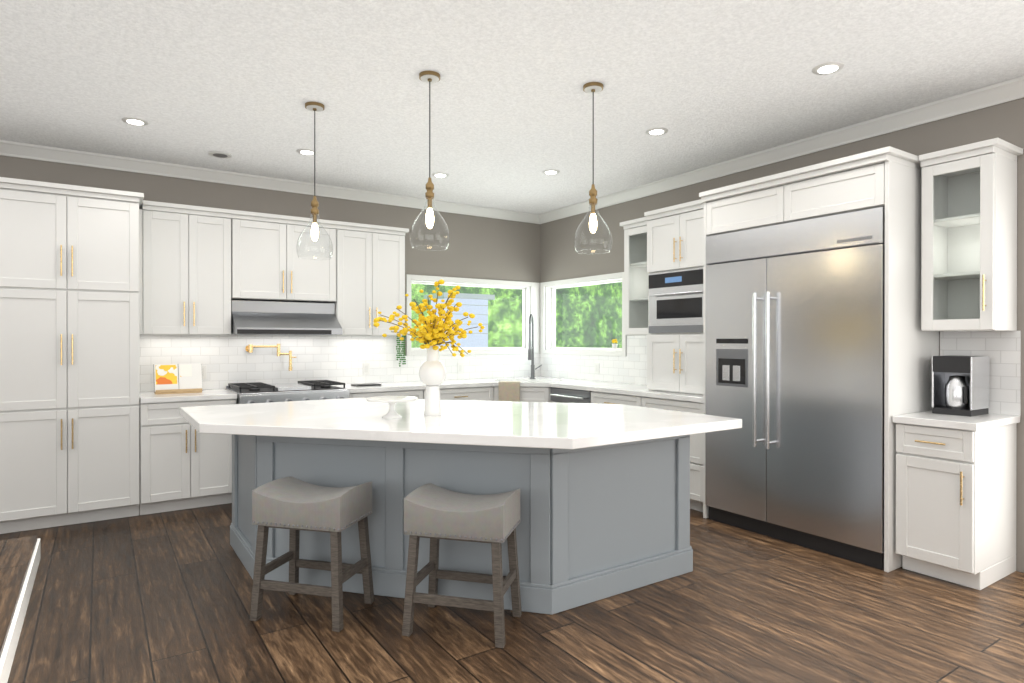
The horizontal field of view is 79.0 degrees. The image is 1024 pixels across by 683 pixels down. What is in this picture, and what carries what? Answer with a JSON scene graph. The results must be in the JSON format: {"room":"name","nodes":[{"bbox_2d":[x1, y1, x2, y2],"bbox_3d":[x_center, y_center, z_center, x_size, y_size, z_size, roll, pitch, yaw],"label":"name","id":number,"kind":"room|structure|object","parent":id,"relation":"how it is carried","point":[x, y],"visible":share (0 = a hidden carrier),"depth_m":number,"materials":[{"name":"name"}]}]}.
{"room":"kitchen","nodes":[
{"label":"kitchen","id":0,"kind":"room"},
{"bbox_2d":[0,155,539,389],"bbox_3d":[-2.922,-0.091,5.484,7.750,2.865,0.150,0,0,-34],"label":"wall","id":1,"kind":"structure","parent":0,"point":[479,247],"depth_m":6.45,"materials":[{"name":"paint"}]},
{"bbox_2d":[139,204,242,334],"bbox_3d":[-2.757,-0.575,5.295,0.760,1.035,0.337,0,0,-34],"label":"upper cabinet","id":2,"kind":"object","parent":1,"relation":"attached to","point":[200,268],"depth_m":5.14,"materials":[{"name":"white wood"}]},
{"bbox_2d":[202,366,206,378],"bbox_3d":[-2.744,0.272,5.497,0.070,0.116,0.007,0,0,-34],"label":"electrical outlet plate","id":3,"kind":"object","parent":1,"relation":"attached to","point":[204,368],"depth_m":5.51,"materials":[{"name":"white plastic"}]},
{"bbox_2d":[0,140,539,223],"bbox_3d":[-2.836,-1.472,5.396,7.500,0.098,0.082,0,0,-34],"label":"crown molding","id":4,"kind":"structure","parent":1,"relation":"attached to","point":[7,148],"depth_m":5.62,"materials":[{"name":"white wood"}]},
{"bbox_2d":[245,344,295,370],"bbox_3d":[-2.224,0.146,5.730,0.412,0.250,0.194,0,0,-34],"label":"pot filler","id":5,"kind":"object","parent":1,"relation":"attached to","point":[249,348],"visible":1,"depth_m":5.75,"materials":[{"name":"gold metal"}]},
{"bbox_2d":[243,212,338,303],"bbox_3d":[-2.119,-0.734,5.720,0.906,0.720,0.337,0,0,-34],"label":"upper cabinet","id":6,"kind":"object","parent":1,"relation":"attached to","point":[273,270],"depth_m":5.59,"materials":[{"name":"white wood"}]},
{"bbox_2d":[231,300,341,334],"bbox_3d":[-2.067,-0.209,5.643,0.898,0.299,0.509,0,0,-34],"label":"range hood","id":7,"kind":"object","parent":6,"relation":"attached to","point":[271,318],"visible":0.98,"depth_m":5.51,"materials":[{"name":"silver metal"}]},
{"bbox_2d":[139,334,538,391],"bbox_3d":[-1.405,0.032,6.397,4.208,0.786,0.008,0,0,-34],"label":"backsplash","id":8,"kind":"structure","parent":1,"relation":"attached to","point":[225,359],"depth_m":5.99,"materials":[{"name":"white tile"}]},
{"bbox_2d":[363,363,369,374],"bbox_3d":[-1.487,0.279,6.334,0.070,0.116,0.007,0,0,-34],"label":"electrical outlet plate","id":9,"kind":"object","parent":1,"relation":"attached to","point":[366,368],"depth_m":6.33,"materials":[{"name":"white plastic"}]},
{"bbox_2d":[335,224,406,335],"bbox_3d":[-1.479,-0.578,6.146,0.763,1.035,0.337,0,0,-34],"label":"upper cabinet","id":10,"kind":"object","parent":1,"relation":"attached to","point":[371,260],"depth_m":6.01,"materials":[{"name":"white wood"}]},
{"bbox_2d":[396,335,405,366],"bbox_3d":[-1.166,0.020,6.483,0.113,0.484,0.098,0,0,-34],"label":"potted plant","id":11,"kind":"object","parent":1,"relation":"attached to","point":[402,351],"visible":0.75,"depth_m":6.45,"materials":[{"name":"plant"}]},
{"bbox_2d":[457,363,462,372],"bbox_3d":[-0.579,0.298,6.938,0.070,0.116,0.007,0,0,-34],"label":"electrical outlet plate","id":12,"kind":"object","parent":1,"relation":"attached to","point":[459,365],"depth_m":6.93,"materials":[{"name":"white plastic"}]},
{"bbox_2d":[406,272,626,355],"bbox_3d":[0.044,-0.280,6.563,1.914,0.862,1.640,0,0,-34],"label":"window","id":13,"kind":"structure","parent":1,"relation":"in","point":[535,299],"depth_m":7.22,"materials":[{"name":"white wood"}]},
{"bbox_2d":[612,339,617,348],"bbox_3d":[1.061,0.023,6.412,0.060,0.105,0.067,0,0,-34],"label":"plant","id":14,"kind":"object","parent":13,"relation":"on","point":[614,346],"visible":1,"depth_m":6.39,"materials":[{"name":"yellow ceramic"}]},
{"bbox_2d":[0,503,1023,682],"bbox_3d":[-0.270,1.412,1.638,7.900,0.120,9.500,0,0,-34],"label":"floor","id":15,"kind":"structure","parent":0,"point":[163,597],"depth_m":2.94,"materials":[{"name":"brown wood"}]},
{"bbox_2d":[0,535,40,682],"bbox_3d":[-1.905,1.283,-0.223,2.815,0.150,7.915,0,0,-34],"label":"floor","id":16,"kind":"structure","parent":15,"relation":"on","point":[20,558],"depth_m":3.07,"materials":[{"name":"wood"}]},
{"bbox_2d":[0,177,143,533],"bbox_3d":[-3.361,0.110,4.706,0.952,2.468,0.652,0,0,-34],"label":"pantry","id":17,"kind":"object","parent":15,"relation":"on","point":[69,372],"visible":1,"depth_m":4.47,"materials":[{"name":"white wood"}]},
{"bbox_2d":[139,389,236,514],"bbox_3d":[-2.701,0.886,5.147,0.683,0.914,0.652,0,0,-34],"label":"base cabinet","id":18,"kind":"object","parent":15,"relation":"on","point":[184,464],"visible":0.79,"depth_m":4.88,"materials":[{"name":"white wood"}]},
{"bbox_2d":[153,363,202,393],"bbox_3d":[-2.787,0.307,5.182,0.356,0.242,0.165,0,0,-34],"label":"cookbook","id":19,"kind":"object","parent":18,"relation":"on","point":[176,378],"visible":1,"depth_m":5.16,"materials":[{"name":"paper"}]},
{"bbox_2d":[225,380,348,403],"bbox_3d":[-2.000,0.858,5.541,0.910,0.967,0.743,0,0,-34],"label":"range","id":20,"kind":"object","parent":15,"relation":"on","point":[254,392],"visible":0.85,"depth_m":5.34,"materials":[{"name":"silver metal"}]},
{"bbox_2d":[250,476,373,631],"bbox_3d":[-0.991,1.030,3.109,0.487,0.637,0.352,0,0,14],"label":"stool","id":21,"kind":"object","parent":15,"relation":"on","point":[294,506],"visible":1,"depth_m":3.00,"materials":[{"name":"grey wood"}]},
{"bbox_2d":[349,396,366,397],"bbox_3d":[-1.315,0.903,6.091,0.822,0.874,0.617,0,0,-34],"label":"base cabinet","id":22,"kind":"object","parent":15,"relation":"on","point":[349,396],"depth_m":5.66,"materials":[{"name":"white wood"}]},
{"bbox_2d":[230,434,692,614],"bbox_3d":[-0.404,0.909,3.887,2.190,0.874,2.045,0,0,-34],"label":"kitchen island","id":23,"kind":"object","parent":15,"relation":"on","point":[604,500],"depth_m":3.28,"materials":[{"name":"grey wood"}]},
{"bbox_2d":[180,398,741,487],"bbox_3d":[-0.436,0.447,3.681,2.490,0.050,2.370,0,0,-34],"label":"island countertop","id":24,"kind":"structure","parent":23,"relation":"on","point":[326,440],"depth_m":3.32,"materials":[{"name":"white stone"}]},
{"bbox_2d":[366,396,416,418],"bbox_3d":[-0.665,0.367,3.438,0.280,0.110,0.280,0,0,-34],"label":"cake stand","id":25,"kind":"object","parent":24,"relation":"on","point":[392,413],"visible":1,"depth_m":3.41,"materials":[{"name":"white ceramic"}]},
{"bbox_2d":[373,279,484,415],"bbox_3d":[-0.475,0.041,3.524,0.694,0.763,0.758,0,0,-34],"label":"vase","id":26,"kind":"object","parent":24,"relation":"on","point":[434,328],"visible":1,"depth_m":3.49,"materials":[{"name":"white ceramic"}]},
{"bbox_2d":[402,483,521,647],"bbox_3d":[-0.228,1.030,2.956,0.487,0.637,0.352,0,0,14],"label":"stool","id":27,"kind":"object","parent":15,"relation":"on","point":[434,513],"visible":1,"depth_m":2.84,"materials":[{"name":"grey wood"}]},
{"bbox_2d":[549,387,591,402],"bbox_3d":[0.794,0.905,6.270,0.656,0.869,0.609,0,0,-34],"label":"dishwasher","id":28,"kind":"object","parent":15,"relation":"on","point":[560,395],"visible":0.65,"depth_m":6.10,"materials":[{"name":"silver metal"}]},
{"bbox_2d":[657,404,702,511],"bbox_3d":[1.547,0.906,5.202,0.617,0.874,0.675,0,0,-34],"label":"base cabinet","id":29,"kind":"object","parent":15,"relation":"on","point":[696,440],"depth_m":4.83,"materials":[{"name":"white wood"}]},
{"bbox_2d":[331,376,702,407],"bbox_3d":[0.081,0.447,5.597,2.602,0.040,2.968,0,0,-34],"label":"countertop","id":30,"kind":"structure","parent":29,"relation":"on","point":[538,389],"depth_m":6.01,"materials":[{"name":"white stone"}]},
{"bbox_2d":[351,383,381,385],"bbox_3d":[-1.413,0.420,6.016,0.250,0.012,0.160,0,0,-34],"label":"tray","id":31,"kind":"object","parent":30,"relation":"on","point":[373,384],"visible":0.98,"depth_m":5.98,"materials":[{"name":"metal"}]},
{"bbox_2d":[499,381,520,401],"bbox_3d":[-0.020,0.547,6.438,0.220,0.263,0.135,0,0,9],"label":"towel","id":32,"kind":"object","parent":30,"relation":"hanging from","point":[509,390],"visible":0.77,"depth_m":6.37,"materials":[{"name":"beige fabric"}]},
{"bbox_2d":[528,314,541,378],"bbox_3d":[0.236,0.059,6.941,0.237,0.730,0.189,0,0,-34],"label":"faucet","id":33,"kind":"object","parent":30,"relation":"on","point":[531,340],"visible":1,"depth_m":6.99,"materials":[{"name":"silver metal"}]},
{"bbox_2d":[644,199,702,394],"bbox_3d":[1.560,-0.349,5.241,0.547,1.553,0.741,0,0,-34],"label":"hutch","id":34,"kind":"object","parent":30,"relation":"on","point":[675,297],"visible":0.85,"depth_m":5.15,"materials":[{"name":"white wood"}]},
{"bbox_2d":[705,207,884,569],"bbox_3d":[2.053,0.277,4.320,0.718,2.135,1.273,0,0,-34],"label":"refrigerator","id":35,"kind":"object","parent":15,"relation":"on","point":[794,368],"visible":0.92,"depth_m":4.05,"materials":[{"name":"silver metal"}]},
{"bbox_2d":[699,146,938,571],"bbox_3d":[2.081,0.111,4.322,0.701,2.468,1.361,0,0,-34],"label":"enclosure","id":36,"kind":"object","parent":15,"relation":"on","point":[889,178],"visible":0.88,"depth_m":3.78,"materials":[{"name":"white wood"}]},
{"bbox_2d":[892,410,1019,589],"bbox_3d":[2.588,0.890,3.619,0.638,0.914,0.418,0,0,-34],"label":"base cabinet","id":37,"kind":"object","parent":15,"relation":"on","point":[956,499],"visible":1,"depth_m":3.46,"materials":[{"name":"white wood"}]},
{"bbox_2d":[932,355,988,416],"bbox_3d":[2.693,0.260,3.727,0.250,0.345,0.208,0,0,-34],"label":"coffee maker","id":38,"kind":"object","parent":37,"relation":"on","point":[960,385],"visible":1,"depth_m":3.66,"materials":[{"name":"silver metal"}]},
{"bbox_2d":[0,0,1023,213],"bbox_3d":[-0.270,-1.573,1.630,7.900,0.120,9.500,0,0,-34],"label":"ceiling","id":39,"kind":"structure","parent":0,"point":[194,83],"depth_m":3.61,"materials":[{"name":"white paint"}]},
{"bbox_2d":[122,117,148,125],"bbox_3d":[-2.600,-1.516,4.283,0.155,0.009,0.155,0,0,41],"label":"recessed light","id":40,"kind":"object","parent":39,"relation":"in","point":[130,120],"depth_m":4.26,"materials":[{"name":"white plastic"}]},
{"bbox_2d":[209,151,231,158],"bbox_3d":[-2.369,-1.515,5.038,0.170,0.012,0.170,0,0,-34],"label":"ceiling vent","id":41,"kind":"object","parent":39,"relation":"in","point":[219,154],"visible":0.94,"depth_m":5.01,"materials":[{"name":"silver metal"}]},
{"bbox_2d":[296,149,316,154],"bbox_3d":[-1.645,-1.518,4.979,0.155,0.009,0.155,0,0,41],"label":"recessed light","id":42,"kind":"object","parent":39,"relation":"in","point":[301,151],"depth_m":4.96,"materials":[{"name":"white plastic"}]},
{"bbox_2d":[296,102,332,259],"bbox_3d":[-1.267,-1.026,3.988,0.228,0.984,0.228,0,0,-34],"label":"pendant light","id":43,"kind":"object","parent":39,"relation":"hanging from","point":[315,107],"visible":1,"depth_m":3.98,"materials":[{"name":"clear glass"}]},
{"bbox_2d":[410,71,449,249],"bbox_3d":[-0.468,-1.025,3.537,0.228,0.984,0.228,0,0,-34],"label":"pendant light","id":44,"kind":"object","parent":39,"relation":"hanging from","point":[429,77],"visible":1,"depth_m":3.52,"materials":[{"name":"clear glass"}]},
{"bbox_2d":[432,172,448,176],"bbox_3d":[-0.655,-1.520,5.674,0.155,0.009,0.155,0,0,41],"label":"recessed light","id":45,"kind":"object","parent":39,"relation":"in","point":[439,174],"depth_m":5.65,"materials":[{"name":"white plastic"}]},
{"bbox_2d":[542,169,559,174],"bbox_3d":[0.349,-1.519,5.574,0.155,0.009,0.155,0,0,41],"label":"recessed light","id":46,"kind":"object","parent":39,"relation":"in","point":[551,171],"depth_m":5.55,"materials":[{"name":"white plastic"}]},
{"bbox_2d":[574,82,612,253],"bbox_3d":[0.482,-1.025,3.688,0.228,0.984,0.228,0,0,-34],"label":"pendant light","id":47,"kind":"object","parent":39,"relation":"hanging from","point":[593,87],"visible":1,"depth_m":3.67,"materials":[{"name":"clear glass"}]},
{"bbox_2d":[646,128,667,134],"bbox_3d":[1.047,-1.516,4.489,0.155,0.009,0.155,0,0,41],"label":"recessed light","id":48,"kind":"object","parent":39,"relation":"in","point":[653,131],"depth_m":4.47,"materials":[{"name":"white plastic"}]},
{"bbox_2d":[812,62,843,74],"bbox_3d":[1.754,-1.513,3.445,0.155,0.009,0.155,0,0,41],"label":"recessed light","id":49,"kind":"object","parent":39,"relation":"in","point":[827,68],"depth_m":3.43,"materials":[{"name":"white plastic"}]},
{"bbox_2d":[540,98,1023,572],"bbox_3d":[2.956,-0.086,3.781,0.150,2.865,9.500,0,0,-34],"label":"wall","id":50,"kind":"structure","parent":0,"point":[561,258],"depth_m":4.59,"materials":[{"name":"paint"}]},
{"bbox_2d":[539,335,646,384],"bbox_3d":[1.173,0.182,6.313,0.010,0.486,2.950,0,0,-34],"label":"backsplash","id":51,"kind":"structure","parent":50,"relation":"attached to","point":[631,368],"depth_m":6.58,"materials":[{"name":"white tile"}]},
{"bbox_2d":[595,363,598,373],"bbox_3d":[0.915,0.288,6.688,0.008,0.116,0.070,0,0,-34],"label":"outlet plates","id":52,"kind":"object","parent":50,"relation":"attached to","point":[596,368],"visible":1,"depth_m":6.68,"materials":[{"name":"white plastic"}]},
{"bbox_2d":[620,217,647,334],"bbox_3d":[1.297,-0.593,5.794,0.372,1.068,0.464,0,0,-34],"label":"upper cabinet","id":53,"kind":"object","parent":50,"relation":"attached to","point":[635,284],"visible":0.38,"depth_m":5.91,"materials":[{"name":"white wood"}]},
{"bbox_2d":[540,76,1023,223],"bbox_3d":[2.858,-1.467,3.711,0.082,0.098,9.198,0,0,-34],"label":"crown molding","id":54,"kind":"structure","parent":50,"relation":"attached to","point":[993,95],"depth_m":4.54,"materials":[{"name":"white wood"}]},
{"bbox_2d":[919,138,1022,330],"bbox_3d":[2.708,-0.592,3.674,0.372,1.058,0.398,0,0,-34],"label":"upper cabinet","id":55,"kind":"object","parent":50,"relation":"attached to","point":[969,242],"visible":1,"depth_m":3.65,"materials":[{"name":"white wood"}]},
{"bbox_2d":[940,331,1020,415],"bbox_3d":[2.852,0.184,3.793,0.008,0.496,0.415,0,0,-34],"label":"backsplash","id":56,"kind":"structure","parent":50,"relation":"attached to","point":[1003,348],"depth_m":3.71,"materials":[{"name":"white tile"}]},
{"label":"outside","id":57,"kind":"structure","parent":0,"visible":0},
{"bbox_2d":[411,282,621,347],"bbox_3d":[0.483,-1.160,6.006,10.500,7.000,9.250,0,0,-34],"label":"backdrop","id":58,"kind":"structure","parent":57,"point":[575,304],"depth_m":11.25,"materials":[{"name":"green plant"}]},
{"bbox_2d":[424,292,494,347],"bbox_3d":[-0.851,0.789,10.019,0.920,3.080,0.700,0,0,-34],"label":"house","id":59,"kind":"structure","parent":58,"relation":"on","point":[480,309],"depth_m":9.81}
]}

